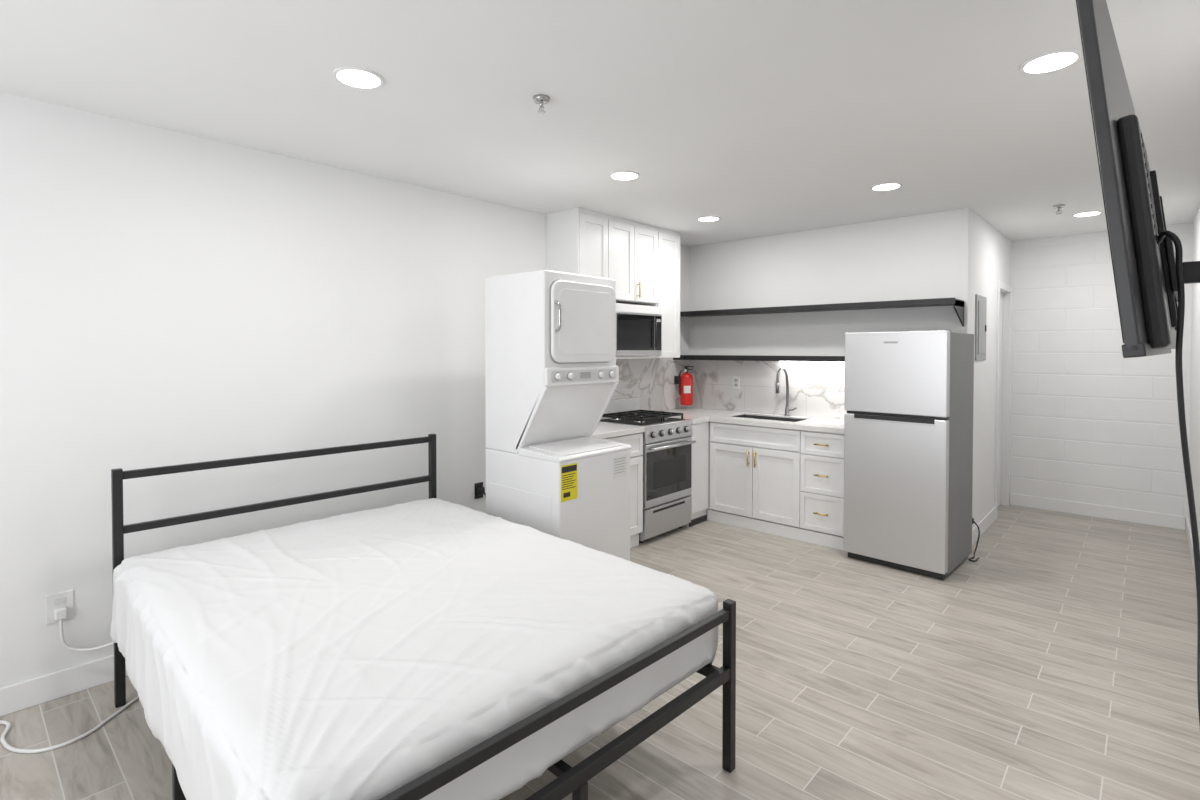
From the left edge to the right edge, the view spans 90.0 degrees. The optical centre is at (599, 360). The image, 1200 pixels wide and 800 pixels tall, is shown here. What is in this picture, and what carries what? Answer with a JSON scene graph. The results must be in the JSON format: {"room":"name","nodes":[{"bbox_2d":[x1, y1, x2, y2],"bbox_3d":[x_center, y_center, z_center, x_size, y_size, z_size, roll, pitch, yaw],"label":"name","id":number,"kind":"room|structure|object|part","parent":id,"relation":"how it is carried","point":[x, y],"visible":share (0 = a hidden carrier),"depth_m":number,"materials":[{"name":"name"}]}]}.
{"room":"studio apartment","nodes":[
{"label":"studio apartment","id":0,"kind":"room"},
{"bbox_2d":[0,92,689,687],"bbox_3d":[-1.372,0.160,3.716,0.120,2.550,6.860,1,1,43],"label":"wall","id":1,"kind":"structure","parent":0,"point":[168,297],"depth_m":2.97,"materials":[{"name":"paint"}]},
{"bbox_2d":[0,655,127,716],"bbox_3d":[-2.062,1.392,2.885,0.014,0.115,4.430,1,1,43],"label":"baseboard","id":2,"kind":"structure","parent":1,"relation":"attached to","point":[19,696],"depth_m":2.58,"materials":[{"name":"paint"}]},
{"bbox_2d":[46,590,113,651],"bbox_3d":[-2.193,1.137,2.667,0.403,0.270,0.055,-1,1,-33],"label":"power outlet","id":3,"kind":"object","parent":1,"relation":"attached to","point":[59,606],"visible":0.84,"depth_m":2.58,"materials":[{"name":"white plastic"}]},
{"bbox_2d":[54,597,65,605],"bbox_3d":[-2.329,1.040,2.588,0.002,0.030,0.036,1,1,43],"label":"socket","id":4,"kind":"object","parent":3,"relation":"attached to","point":[58,601],"depth_m":2.59,"materials":[{"name":"plastic"}]},
{"bbox_3d":[-2.332,1.065,2.591,0.006,0.124,0.090,1,1,43],"label":"plate","id":5,"kind":"part","parent":3,"relation":"part of","materials":[{"name":"white plastic"}]},
{"bbox_3d":[-2.166,1.188,2.667,0.358,0.169,0.022,-1,1,-32],"label":"cord","id":6,"kind":"part","parent":3,"relation":"part of","materials":[{"name":"white plastic"}]},
{"bbox_2d":[475,482,485,498],"bbox_3d":[-0.802,0.900,4.167,0.109,0.123,0.070,1,1,40],"label":"power outlet","id":7,"kind":"object","parent":1,"relation":"attached to","point":[479,489],"visible":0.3,"depth_m":4.15,"materials":[{"name":"black plastic"}]},
{"bbox_2d":[546,207,679,358],"bbox_3d":[0.165,-0.577,5.005,0.382,1.119,1.305,1,1,43],"label":"upper cabinet","id":8,"kind":"object","parent":1,"relation":"attached to","point":[643,260],"visible":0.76,"depth_m":4.83,"materials":[{"name":"white wood"}]},
{"bbox_3d":[-0.284,-0.552,4.542,0.347,1.085,0.015,1,1,43],"label":"panel","id":9,"kind":"part","parent":8,"relation":"part of","materials":[{"name":"white wood"}]},
{"bbox_3d":[-0.136,-0.550,4.460,0.020,1.080,0.055,1,1,43],"label":"door stile","id":10,"kind":"part","parent":8,"relation":"part of","materials":[{"name":"white wood"}]},
{"bbox_3d":[-0.053,-0.552,4.559,0.009,0.992,0.225,1,1,43],"label":"door panel","id":11,"kind":"part","parent":8,"relation":"part of","materials":[{"name":"white wood"}]},
{"bbox_3d":[-0.049,-1.065,4.546,0.020,0.055,0.203,1,1,43],"label":"door rail","id":12,"kind":"part","parent":8,"relation":"part of","materials":[{"name":"white wood"}]},
{"bbox_3d":[0.038,-0.554,4.650,0.020,1.080,0.055,1,1,43],"label":"door stile","id":13,"kind":"part","parent":8,"relation":"part of","materials":[{"name":"white wood"}]},
{"bbox_3d":[0.150,-1.119,5.009,0.343,0.035,1.305,1,1,43],"label":"crown","id":14,"kind":"part","parent":8,"relation":"part of","materials":[{"name":"white wood"}]},
{"bbox_3d":[0.163,-0.791,4.790,0.009,0.522,0.225,1,1,43],"label":"door panel","id":15,"kind":"part","parent":8,"relation":"part of","materials":[{"name":"white wood"}]},
{"bbox_3d":[0.167,-1.069,4.782,0.020,0.055,0.203,1,1,43],"label":"door rail","id":16,"kind":"part","parent":8,"relation":"part of","materials":[{"name":"white wood"}]},
{"bbox_3d":[0.167,-0.514,4.791,0.020,0.055,0.203,1,1,43],"label":"door rail","id":17,"kind":"part","parent":8,"relation":"part of","materials":[{"name":"white wood"}]},
{"bbox_2d":[616,303,661,355],"bbox_3d":[0.194,-0.246,4.991,0.416,0.413,0.595,1,1,43],"label":"microwave oven","id":18,"kind":"object","parent":8,"relation":"on","point":[638,327],"visible":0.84,"depth_m":4.86,"materials":[{"name":"silver metal"}]},
{"bbox_3d":[0.293,-0.226,4.837,0.003,0.288,0.479,1,1,43],"label":"door glass","id":19,"kind":"part","parent":18,"relation":"part of","materials":[{"name":"black glass"}]},
{"bbox_3d":[0.466,-0.227,4.989,0.012,0.240,0.012,1,1,43],"label":"handle","id":20,"kind":"part","parent":18,"relation":"part of","materials":[{"name":"black plastic"}]},
{"bbox_3d":[0.482,-0.214,5.063,0.024,0.348,0.100,1,1,43],"label":"control panel","id":21,"kind":"part","parent":18,"relation":"part of","materials":[{"name":"metal"}]},
{"bbox_3d":[0.490,-0.229,5.053,0.002,0.288,0.088,1,1,43],"label":"control glass","id":22,"kind":"part","parent":18,"relation":"part of","materials":[{"name":"black glass"}]},
{"bbox_3d":[0.378,-0.795,5.025,0.009,0.522,0.225,1,1,43],"label":"door panel","id":23,"kind":"part","parent":8,"relation":"part of","materials":[{"name":"white wood"}]},
{"bbox_3d":[0.382,-1.073,5.016,0.020,0.055,0.203,1,1,43],"label":"door rail","id":24,"kind":"part","parent":8,"relation":"part of","materials":[{"name":"white wood"}]},
{"bbox_3d":[0.382,-0.518,5.026,0.020,0.055,0.203,1,1,43],"label":"door rail","id":25,"kind":"part","parent":8,"relation":"part of","materials":[{"name":"white wood"}]},
{"bbox_3d":[0.599,-0.565,5.270,0.009,0.992,0.235,1,1,43],"label":"door panel","id":26,"kind":"part","parent":8,"relation":"part of","materials":[{"name":"white wood"}]},
{"bbox_3d":[0.603,-1.077,5.257,0.020,0.055,0.213,1,1,43],"label":"door rail","id":27,"kind":"part","parent":8,"relation":"part of","materials":[{"name":"white wood"}]},
{"bbox_3d":[0.603,-0.052,5.275,0.020,0.055,0.213,1,1,43],"label":"door rail","id":28,"kind":"part","parent":8,"relation":"part of","materials":[{"name":"white wood"}]},
{"bbox_2d":[0,0,1199,246],"bbox_3d":[0.662,-1.154,3.077,3.950,0.100,8.700,1,1,43],"label":"ceiling","id":29,"kind":"structure","parent":0,"point":[761,117],"depth_m":2.49,"materials":[{"name":"paint"}]},
{"bbox_2d":[333,66,383,88],"bbox_3d":[-0.929,-1.086,2.312,0.184,0.008,0.184,1,1,43],"label":"recessed light","id":30,"kind":"object","parent":29,"relation":"in","point":[355,77],"visible":1,"depth_m":2.30,"materials":[{"name":"paint"}]},
{"bbox_2d":[533,94,549,114],"bbox_3d":[-0.244,-1.062,2.498,0.072,0.063,0.072,1,1,43],"label":"sprinkler","id":31,"kind":"object","parent":29,"relation":"attached to","point":[540,99],"visible":1,"depth_m":2.49,"materials":[{"name":"silver metal"}]},
{"bbox_2d":[609,171,639,180],"bbox_3d":[0.147,-1.109,3.604,0.184,0.008,0.184,1,1,43],"label":"recessed light","id":32,"kind":"object","parent":29,"relation":"in","point":[618,175],"visible":1,"depth_m":3.59,"materials":[{"name":"paint"}]},
{"bbox_2d":[697,216,719,221],"bbox_3d":[0.867,-1.129,4.789,0.184,0.008,0.184,1,1,43],"label":"recessed light","id":33,"kind":"object","parent":29,"relation":"in","point":[704,218],"visible":1,"depth_m":4.76,"materials":[{"name":"paint"}]},
{"bbox_2d":[870,182,901,190],"bbox_3d":[1.835,-1.113,3.848,0.184,0.008,0.184,1,1,43],"label":"recessed light","id":34,"kind":"object","parent":29,"relation":"in","point":[890,185],"visible":1,"depth_m":3.83,"materials":[{"name":"paint"}]},
{"bbox_2d":[1019,49,1082,74],"bbox_3d":[1.638,-1.084,2.183,0.184,0.008,0.184,1,1,43],"label":"recessed light","id":35,"kind":"object","parent":29,"relation":"in","point":[1056,60],"visible":1,"depth_m":2.17,"materials":[{"name":"paint"}]},
{"bbox_2d":[1053,204,1064,214],"bbox_3d":[3.334,-1.095,4.359,0.072,0.063,0.072,1,1,43],"label":"sprinkler","id":36,"kind":"object","parent":29,"relation":"attached to","point":[1058,207],"visible":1,"depth_m":4.35,"materials":[{"name":"silver metal"}]},
{"bbox_2d":[1072,211,1102,216],"bbox_3d":[3.748,-1.127,4.617,0.184,0.008,0.184,1,1,43],"label":"recessed light","id":37,"kind":"object","parent":29,"relation":"in","point":[1088,213],"visible":1,"depth_m":4.61,"materials":[{"name":"paint"}]},
{"bbox_2d":[0,505,1199,799],"bbox_3d":[0.662,1.496,3.123,3.950,0.100,8.700,1,1,43],"label":"floor","id":38,"kind":"structure","parent":0,"point":[1059,662],"depth_m":2.61,"materials":[{"name":"beige tile"}]},
{"bbox_2d":[0,696,138,753],"bbox_3d":[-2.213,1.453,2.351,0.916,0.013,0.352,-1,1,-34],"label":"extension cord","id":39,"kind":"object","parent":38,"relation":"on","point":[5,744],"visible":0.83,"depth_m":2.30,"materials":[{"name":"white plastic"}]},
{"bbox_2d":[111,434,735,799],"bbox_3d":[-0.783,0.959,2.334,2.080,1.000,1.505,1,1,45],"label":"frame","id":40,"kind":"object","parent":38,"relation":"on","point":[574,780],"visible":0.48,"depth_m":2.02,"materials":[{"name":"black metal"}]},
{"bbox_3d":[-2.027,0.956,2.526,0.035,1.000,0.035,1,1,44],"label":"head post","id":41,"kind":"part","parent":40,"relation":"part of","materials":[{"name":"black metal"}]},
{"bbox_3d":[-1.282,1.311,1.828,0.030,0.315,0.030,1,1,45],"label":"leg","id":42,"kind":"part","parent":40,"relation":"part of","materials":[{"name":"black metal"}]},
{"bbox_2d":[110,498,717,799],"bbox_3d":[-0.786,0.988,2.332,2.016,0.388,1.542,1,1,45],"label":"mattress","id":43,"kind":"object","parent":40,"relation":"in","point":[355,655],"visible":0.97,"depth_m":1.79,"materials":[{"name":"fabric"}]},
{"bbox_3d":[-0.997,0.938,3.575,0.035,1.000,0.035,1,1,45],"label":"head post","id":44,"kind":"part","parent":40,"relation":"part of","materials":[{"name":"black metal"}]},
{"bbox_3d":[-0.783,1.129,2.337,2.015,0.030,0.030,1,1,45],"label":"rail","id":45,"kind":"part","parent":40,"relation":"part of","materials":[{"name":"black metal"}]},
{"bbox_3d":[-0.281,1.115,2.846,2.010,0.040,0.026,1,1,45],"label":"rail","id":46,"kind":"part","parent":40,"relation":"part of","materials":[{"name":"black metal"}]},
{"bbox_3d":[0.462,1.160,2.145,0.035,0.605,0.035,1,1,44],"label":"foot post","id":47,"kind":"part","parent":40,"relation":"part of","materials":[{"name":"black metal"}]},
{"bbox_2d":[485,270,631,560],"bbox_3d":[-0.248,0.473,3.567,0.645,1.930,0.596,1,1,43],"label":"washer","id":48,"kind":"object","parent":38,"relation":"on","point":[552,372],"visible":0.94,"depth_m":3.38,"materials":[{"name":"white metal"}]},
{"bbox_3d":[-0.222,0.086,3.237,0.020,0.035,0.035,1,1,43],"label":"knob","id":49,"kind":"part","parent":48,"relation":"part of","materials":[{"name":"white plastic"}]},
{"bbox_3d":[-0.225,-0.236,3.217,0.046,0.175,0.018,1,1,43],"label":"dryer handle","id":50,"kind":"part","parent":48,"relation":"part of","materials":[{"name":"silver metal"}]},
{"bbox_3d":[-0.091,0.085,3.416,0.022,0.100,0.590,1,1,43],"label":"control panel","id":51,"kind":"part","parent":48,"relation":"part of","materials":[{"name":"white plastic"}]},
{"bbox_3d":[-0.084,-0.215,3.411,0.024,0.450,0.520,1,1,43],"label":"dryer door","id":52,"kind":"part","parent":48,"relation":"part of","materials":[{"name":"white metal"}]},
{"bbox_3d":[-0.073,-0.214,3.405,0.004,0.360,0.435,1,1,43],"label":"dryer door","id":53,"kind":"part","parent":48,"relation":"part of","materials":[{"name":"white metal"}]},
{"bbox_2d":[592,422,644,547],"bbox_3d":[-0.100,0.963,4.544,0.652,0.916,0.638,1,1,43],"label":"base cabinet","id":54,"kind":"object","parent":38,"relation":"on","point":[632,435],"visible":0.19,"depth_m":4.52,"materials":[{"name":"white wood"}]},
{"bbox_2d":[592,422,644,438],"bbox_3d":[-0.103,0.525,4.539,0.623,0.040,0.638,1,1,43],"label":"countertop","id":55,"kind":"structure","parent":54,"relation":"on","point":[604,430],"depth_m":4.43,"materials":[{"name":"white stone"}]},
{"bbox_3d":[0.114,0.574,4.353,0.020,0.035,0.540,1,1,43],"label":"drawer rail","id":56,"kind":"part","parent":54,"relation":"part of","materials":[{"name":"white wood"}]},
{"bbox_3d":[0.110,0.639,4.357,0.009,0.109,0.554,1,1,43],"label":"drawer panel","id":57,"kind":"part","parent":54,"relation":"part of","materials":[{"name":"white wood"}]},
{"bbox_3d":[0.214,1.020,4.477,0.009,0.492,0.214,1,1,43],"label":"door panel","id":58,"kind":"part","parent":54,"relation":"part of","materials":[{"name":"white wood"}]},
{"bbox_3d":[0.218,0.757,4.469,0.020,0.055,0.192,1,1,43],"label":"door rail","id":59,"kind":"part","parent":54,"relation":"part of","materials":[{"name":"white wood"}]},
{"bbox_3d":[0.218,1.282,4.478,0.020,0.055,0.192,1,1,43],"label":"door rail","id":60,"kind":"part","parent":54,"relation":"part of","materials":[{"name":"white wood"}]},
{"bbox_3d":[0.114,0.704,4.355,0.020,0.035,0.540,1,1,43],"label":"drawer rail","id":61,"kind":"part","parent":54,"relation":"part of","materials":[{"name":"white wood"}]},
{"bbox_2d":[600,398,695,542],"bbox_3d":[0.359,0.878,4.991,0.667,1.070,0.634,1,1,43],"label":"gas range","id":62,"kind":"object","parent":38,"relation":"on","point":[667,446],"visible":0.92,"depth_m":4.81,"materials":[{"name":"metal"}]},
{"bbox_2d":[600,417,690,428],"bbox_3d":[0.335,0.507,5.007,0.600,0.025,0.634,1,1,43],"label":"cooktop","id":63,"kind":"object","parent":62,"relation":"in","point":[668,422],"depth_m":4.86,"materials":[{"name":"metal"}]},
{"bbox_3d":[0.546,1.255,4.827,0.032,0.222,0.622,1,1,43],"label":"drawer","id":64,"kind":"part","parent":62,"relation":"part of","materials":[{"name":"metal"}]},
{"bbox_2d":[642,437,691,508],"bbox_3d":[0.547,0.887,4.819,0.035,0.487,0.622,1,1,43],"label":"oven","id":65,"kind":"object","parent":62,"relation":"in","point":[666,472],"depth_m":4.77,"materials":[{"name":"metal"}]},
{"bbox_3d":[0.550,0.576,4.811,0.045,0.119,0.630,1,1,43],"label":"control panel","id":66,"kind":"part","parent":62,"relation":"part of","materials":[{"name":"metal"}]},
{"bbox_2d":[652,440,695,451],"bbox_3d":[0.597,0.677,4.770,0.024,0.024,0.570,1,1,43],"label":"handle","id":67,"kind":"object","parent":62,"relation":"in","point":[694,441],"depth_m":4.74,"materials":[{"name":"metal"}]},
{"bbox_2d":[663,407,843,550],"bbox_3d":[1.276,0.952,5.189,1.808,0.916,0.885,1,1,43],"label":"base cabinet","id":68,"kind":"object","parent":38,"relation":"on","point":[780,475],"visible":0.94,"depth_m":4.89,"materials":[{"name":"white wood"}]},
{"bbox_2d":[671,415,708,423],"bbox_3d":[0.636,0.511,5.346,0.623,0.040,0.263,1,1,43],"label":"countertop","id":69,"kind":"structure","parent":68,"relation":"on","point":[694,419],"depth_m":5.19,"materials":[{"name":"white stone"}]},
{"bbox_2d":[663,407,747,421],"bbox_3d":[0.956,0.505,5.647,0.688,0.040,0.613,1,1,43],"label":"countertop","id":70,"kind":"structure","parent":68,"relation":"on","point":[712,414],"depth_m":5.61,"materials":[{"name":"white stone"}]},
{"bbox_2d":[610,358,846,418],"bbox_3d":[1.083,0.249,4.486,2.460,0.511,2.170,1,1,43],"label":"tile backsplash","id":71,"kind":"structure","parent":70,"relation":"on","point":[816,389],"depth_m":5.56,"materials":[{"name":"stone"}]},
{"bbox_2d":[674,366,693,405],"bbox_3d":[0.818,0.243,5.847,0.210,0.380,0.125,1,1,43],"label":"fire extinguisher","id":72,"kind":"object","parent":71,"relation":"attached to","point":[685,381],"visible":1,"depth_m":5.78,"materials":[{"name":"red metal"}]},
{"bbox_2d":[733,377,739,388],"bbox_3d":[1.301,0.212,5.738,0.072,0.115,0.008,1,1,43],"label":"power outlet","id":73,"kind":"object","parent":71,"relation":"attached to","point":[736,380],"visible":1,"depth_m":5.73,"materials":[{"name":"white plastic"}]},
{"bbox_2d":[744,414,806,421],"bbox_3d":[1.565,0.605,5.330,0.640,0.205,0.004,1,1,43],"label":"basin","id":74,"kind":"object","parent":70,"relation":"in","point":[756,416],"depth_m":5.34,"materials":[{"name":"metal"}]},
{"bbox_2d":[716,416,791,428],"bbox_3d":[1.291,0.516,5.029,0.640,0.040,0.155,1,1,43],"label":"countertop","id":75,"kind":"structure","parent":68,"relation":"on","point":[725,419],"depth_m":4.97,"materials":[{"name":"white stone"}]},
{"bbox_3d":[1.270,0.693,4.980,0.745,0.035,0.020,1,1,43],"label":"false rail","id":76,"kind":"part","parent":68,"relation":"part of","materials":[{"name":"white wood"}]},
{"bbox_3d":[1.274,0.629,4.983,0.759,0.107,0.009,1,1,43],"label":"false panel","id":77,"kind":"part","parent":68,"relation":"part of","materials":[{"name":"white wood"}]},
{"bbox_3d":[1.270,0.565,4.978,0.745,0.035,0.020,1,1,43],"label":"false rail","id":78,"kind":"part","parent":68,"relation":"part of","materials":[{"name":"white wood"}]},
{"bbox_2d":[744,412,816,418],"bbox_3d":[1.610,0.510,5.377,0.640,0.040,0.128,1,1,43],"label":"countertop","id":79,"kind":"structure","parent":68,"relation":"on","point":[749,413],"depth_m":5.35,"materials":[{"name":"white stone"}]},
{"bbox_2d":[776,367,796,415],"bbox_3d":[1.624,0.277,5.239,0.115,0.432,0.233,1,1,43],"label":"kitchen faucet","id":80,"kind":"object","parent":79,"relation":"on","point":[787,410],"visible":1,"depth_m":5.31,"materials":[{"name":"silver metal"}]},
{"bbox_3d":[1.600,0.251,5.258,0.024,0.382,0.221,1,1,43],"label":"spout","id":81,"kind":"part","parent":80,"relation":"part of","materials":[{"name":"silver metal"}]},
{"bbox_2d":[786,417,843,433],"bbox_3d":[1.855,0.520,4.823,0.470,0.040,0.613,1,1,43],"label":"countertop","id":82,"kind":"structure","parent":68,"relation":"on","point":[829,425],"depth_m":4.70,"materials":[{"name":"white stone"}]},
{"bbox_3d":[1.703,1.295,4.593,0.280,0.035,0.020,1,1,43],"label":"drawer rail","id":83,"kind":"part","parent":68,"relation":"part of","materials":[{"name":"white wood"}]},
{"bbox_3d":[1.703,0.572,4.581,0.280,0.035,0.020,1,1,43],"label":"drawer rail","id":84,"kind":"part","parent":68,"relation":"part of","materials":[{"name":"white wood"}]},
{"bbox_3d":[1.703,1.045,4.589,0.280,0.035,0.020,1,1,43],"label":"drawer rail","id":85,"kind":"part","parent":68,"relation":"part of","materials":[{"name":"white wood"}]},
{"bbox_3d":[1.703,0.710,4.583,0.280,0.035,0.020,1,1,43],"label":"drawer rail","id":86,"kind":"part","parent":68,"relation":"part of","materials":[{"name":"white wood"}]},
{"bbox_3d":[1.703,1.005,4.588,0.280,0.035,0.020,1,1,43],"label":"drawer rail","id":87,"kind":"part","parent":68,"relation":"part of","materials":[{"name":"white wood"}]},
{"bbox_3d":[1.707,0.641,4.586,0.294,0.117,0.009,1,1,43],"label":"drawer panel","id":88,"kind":"part","parent":68,"relation":"part of","materials":[{"name":"white wood"}]},
{"bbox_3d":[1.707,0.877,4.590,0.294,0.234,0.009,1,1,43],"label":"drawer panel","id":89,"kind":"part","parent":68,"relation":"part of","materials":[{"name":"white wood"}]},
{"bbox_3d":[1.707,1.170,4.595,0.294,0.229,0.009,1,1,43],"label":"drawer panel","id":90,"kind":"part","parent":68,"relation":"part of","materials":[{"name":"white wood"}]},
{"bbox_3d":[1.703,0.750,4.584,0.280,0.035,0.020,1,1,43],"label":"drawer rail","id":91,"kind":"part","parent":68,"relation":"part of","materials":[{"name":"white wood"}]},
{"bbox_2d":[843,330,973,579],"bbox_3d":[2.224,0.610,4.320,0.660,1.630,0.676,1,1,45],"label":"refrigerator","id":92,"kind":"object","parent":38,"relation":"on","point":[908,419],"visible":1,"depth_m":4.07,"materials":[{"name":"metal"}]},
{"bbox_3d":[2.011,0.881,4.110,0.660,0.995,0.062,1,1,45],"label":"fridge door","id":93,"kind":"part","parent":92,"relation":"part of","materials":[{"name":"metal"}]},
{"bbox_3d":[2.011,0.084,4.096,0.660,0.560,0.062,1,1,45],"label":"freezer door","id":94,"kind":"part","parent":92,"relation":"part of","materials":[{"name":"metal"}]},
{"bbox_2d":[969,518,979,561],"bbox_3d":[2.744,1.306,4.399,0.081,0.245,0.371,1,1,29],"label":"power cord","id":95,"kind":"object","parent":38,"relation":"on","point":[973,521],"visible":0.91,"depth_m":4.45,"materials":[{"name":"black plastic"}]},
{"bbox_2d":[689,208,971,418],"bbox_3d":[1.856,0.132,5.328,2.460,2.550,0.120,1,1,43],"label":"wall","id":96,"kind":"structure","parent":0,"point":[922,256],"depth_m":5.15,"materials":[{"name":"paint"}]},
{"bbox_2d":[673,355,844,361],"bbox_3d":[1.483,-0.019,5.374,1.816,0.052,0.290,1,1,43],"label":"floating shelf","id":97,"kind":"object","parent":96,"relation":"attached to","point":[682,357],"visible":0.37,"depth_m":5.23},
{"bbox_2d":[680,297,964,325],"bbox_3d":[1.711,-0.363,5.165,2.426,0.196,0.300,1,1,43],"label":"floating shelf","id":98,"kind":"object","parent":96,"relation":"attached to","point":[958,305],"visible":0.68,"depth_m":4.82,"materials":[{"name":"black wood"}]},
{"bbox_3d":[2.607,-0.416,4.351,0.006,0.050,0.288,1,1,43],"label":"plate","id":99,"kind":"part","parent":98,"relation":"part of","materials":[{"name":"black metal"}]},
{"bbox_2d":[971,211,1010,528],"bbox_3d":[3.341,0.134,5.216,0.120,2.550,1.720,1,1,43],"label":"wall","id":100,"kind":"structure","parent":0,"point":[991,250],"depth_m":5.05,"materials":[{"name":"paint"}]},
{"bbox_2d":[975,294,986,359],"bbox_3d":[3.032,-0.258,4.766,0.024,0.510,0.370,1,1,43],"label":"electrical panel","id":101,"kind":"object","parent":100,"relation":"attached to","point":[980,301],"visible":1,"depth_m":4.71,"materials":[{"name":"grey metal"}]},
{"bbox_3d":[3.034,-0.258,4.764,0.006,0.410,0.270,1,1,43],"label":"door","id":102,"kind":"part","parent":101,"relation":"part of","materials":[{"name":"grey metal"}]},
{"bbox_2d":[972,506,995,544],"bbox_3d":[3.116,1.357,4.893,0.014,0.115,1.148,1,1,43],"label":"baseboard","id":103,"kind":"structure","parent":100,"relation":"attached to","point":[984,524],"depth_m":4.93,"materials":[{"name":"paint"}]},
{"bbox_2d":[995,281,999,518],"bbox_3d":[3.525,0.352,5.322,0.014,2.110,0.060,1,1,43],"label":"door frame","id":104,"kind":"structure","parent":100,"relation":"attached to","point":[998,282],"depth_m":5.30,"materials":[{"name":"paint"}]},
{"bbox_2d":[998,408,1000,486],"bbox_3d":[3.699,0.827,5.598,0.008,0.750,0.330,1,1,43],"label":"trim","id":105,"kind":"structure","parent":100,"relation":"attached to","point":[999,408],"depth_m":5.68,"materials":[{"name":"paint"}]},
{"bbox_2d":[998,292,1002,505],"bbox_3d":[3.681,0.376,5.607,0.040,2.040,0.562,1,1,43],"label":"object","id":106,"kind":"structure","parent":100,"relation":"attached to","point":[1001,294],"depth_m":5.77,"materials":[{"name":"paint"}]},
{"bbox_2d":[999,310,1001,391],"bbox_3d":[3.699,-0.087,5.582,0.008,0.780,0.330,1,1,43],"label":"trim","id":107,"kind":"structure","parent":100,"relation":"attached to","point":[1000,310],"depth_m":5.66,"materials":[{"name":"paint"}]},
{"bbox_2d":[1000,281,1010,292],"bbox_3d":[3.738,-0.677,5.536,0.014,0.060,0.570,1,1,43],"label":"trim","id":108,"kind":"structure","parent":100,"relation":"attached to","point":[1003,286],"depth_m":5.51,"materials":[{"name":"paint"}]},
{"bbox_2d":[1007,286,1011,505],"bbox_3d":[3.950,0.344,5.786,0.014,2.110,0.059,1,1,43],"label":"door frame","id":109,"kind":"structure","parent":100,"relation":"attached to","point":[1010,296],"depth_m":5.77,"materials":[{"name":"paint"}]},
{"bbox_2d":[1010,223,1192,529],"bbox_3d":[4.467,0.130,5.431,1.490,2.550,0.120,1,1,43],"label":"wall","id":110,"kind":"structure","parent":0,"point":[1091,423],"depth_m":5.41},
{"bbox_2d":[1010,493,1185,529],"bbox_3d":[4.422,1.348,5.403,1.218,0.115,0.014,1,1,43],"label":"baseboard","id":111,"kind":"structure","parent":110,"relation":"attached to","point":[1071,507],"depth_m":5.35,"materials":[{"name":"paint"}]},
{"bbox_2d":[1188,204,1199,545],"bbox_3d":[2.033,0.194,1.762,0.120,2.550,8.580,1,1,43],"label":"wall","id":112,"kind":"structure","parent":0,"point":[1194,445],"depth_m":4.42,"materials":[{"name":"paint"}]},
{"bbox_2d":[1076,0,1199,725],"bbox_3d":[1.131,0.244,1.126,0.348,1.793,1.083,1,1,43],"label":"wall-mounted television","id":113,"kind":"object","parent":112,"relation":"attached to","point":[1150,275],"visible":1,"depth_m":0.90,"materials":[{"name":"plastic"}]},
{"bbox_3d":[1.053,-0.335,1.188,1.080,0.640,0.016,-1,-5,-45],"label":"panel","id":114,"kind":"part","parent":113,"relation":"part of","materials":[{"name":"plastic"}]},
{"bbox_2d":[1142,143,1148,166],"bbox_3d":[0.885,-0.333,0.974,0.140,0.007,0.002,-1,-5,-45],"label":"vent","id":115,"kind":"object","parent":113,"relation":"attached to","point":[1142,143],"depth_m":0.95,"materials":[{"name":"black plastic"}]},
{"bbox_2d":[1144,153,1149,175],"bbox_3d":[0.887,-0.317,0.973,0.140,0.007,0.002,-1,-5,-45],"label":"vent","id":116,"kind":"object","parent":113,"relation":"attached to","point":[1144,153],"depth_m":0.95,"materials":[{"name":"black plastic"}]},
{"bbox_2d":[1148,183,1153,203],"bbox_3d":[0.890,-0.269,0.970,0.140,0.007,0.002,-1,-5,-45],"label":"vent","id":117,"kind":"object","parent":113,"relation":"attached to","point":[1148,183],"depth_m":0.95,"materials":[{"name":"black plastic"}]},
{"bbox_2d":[1151,204,1156,221],"bbox_3d":[0.893,-0.237,0.968,0.140,0.007,0.002,-1,-5,-45],"label":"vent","id":118,"kind":"object","parent":113,"relation":"attached to","point":[1151,204],"depth_m":0.95,"materials":[{"name":"black plastic"}]},
{"bbox_3d":[1.001,-0.198,1.066,0.030,0.280,0.009,-1,-5,-45],"label":"mount rail","id":119,"kind":"part","parent":113,"relation":"part of","materials":[{"name":"black plastic"}]},
{"bbox_3d":[1.177,-0.201,1.243,0.030,0.280,0.009,-1,-5,-45],"label":"mount rail","id":120,"kind":"part","parent":113,"relation":"part of","materials":[{"name":"black plastic"}]},
{"bbox_3d":[1.097,-0.170,1.147,0.320,0.100,0.009,-1,-5,-45],"label":"mount plate","id":121,"kind":"part","parent":113,"relation":"part of","materials":[{"name":"black plastic"}]},
{"bbox_3d":[1.121,-0.166,1.124,0.064,0.040,0.024,1,1,43],"label":"arm","id":122,"kind":"part","parent":113,"relation":"part of","materials":[{"name":"black plastic"}]},
{"bbox_2d":[1186,517,1195,578],"bbox_3d":[2.024,1.410,1.873,0.014,0.115,8.460,1,1,43],"label":"baseboard","id":123,"kind":"structure","parent":112,"relation":"attached to","point":[1188,528],"depth_m":4.51,"materials":[{"name":"paint"}]}
]}

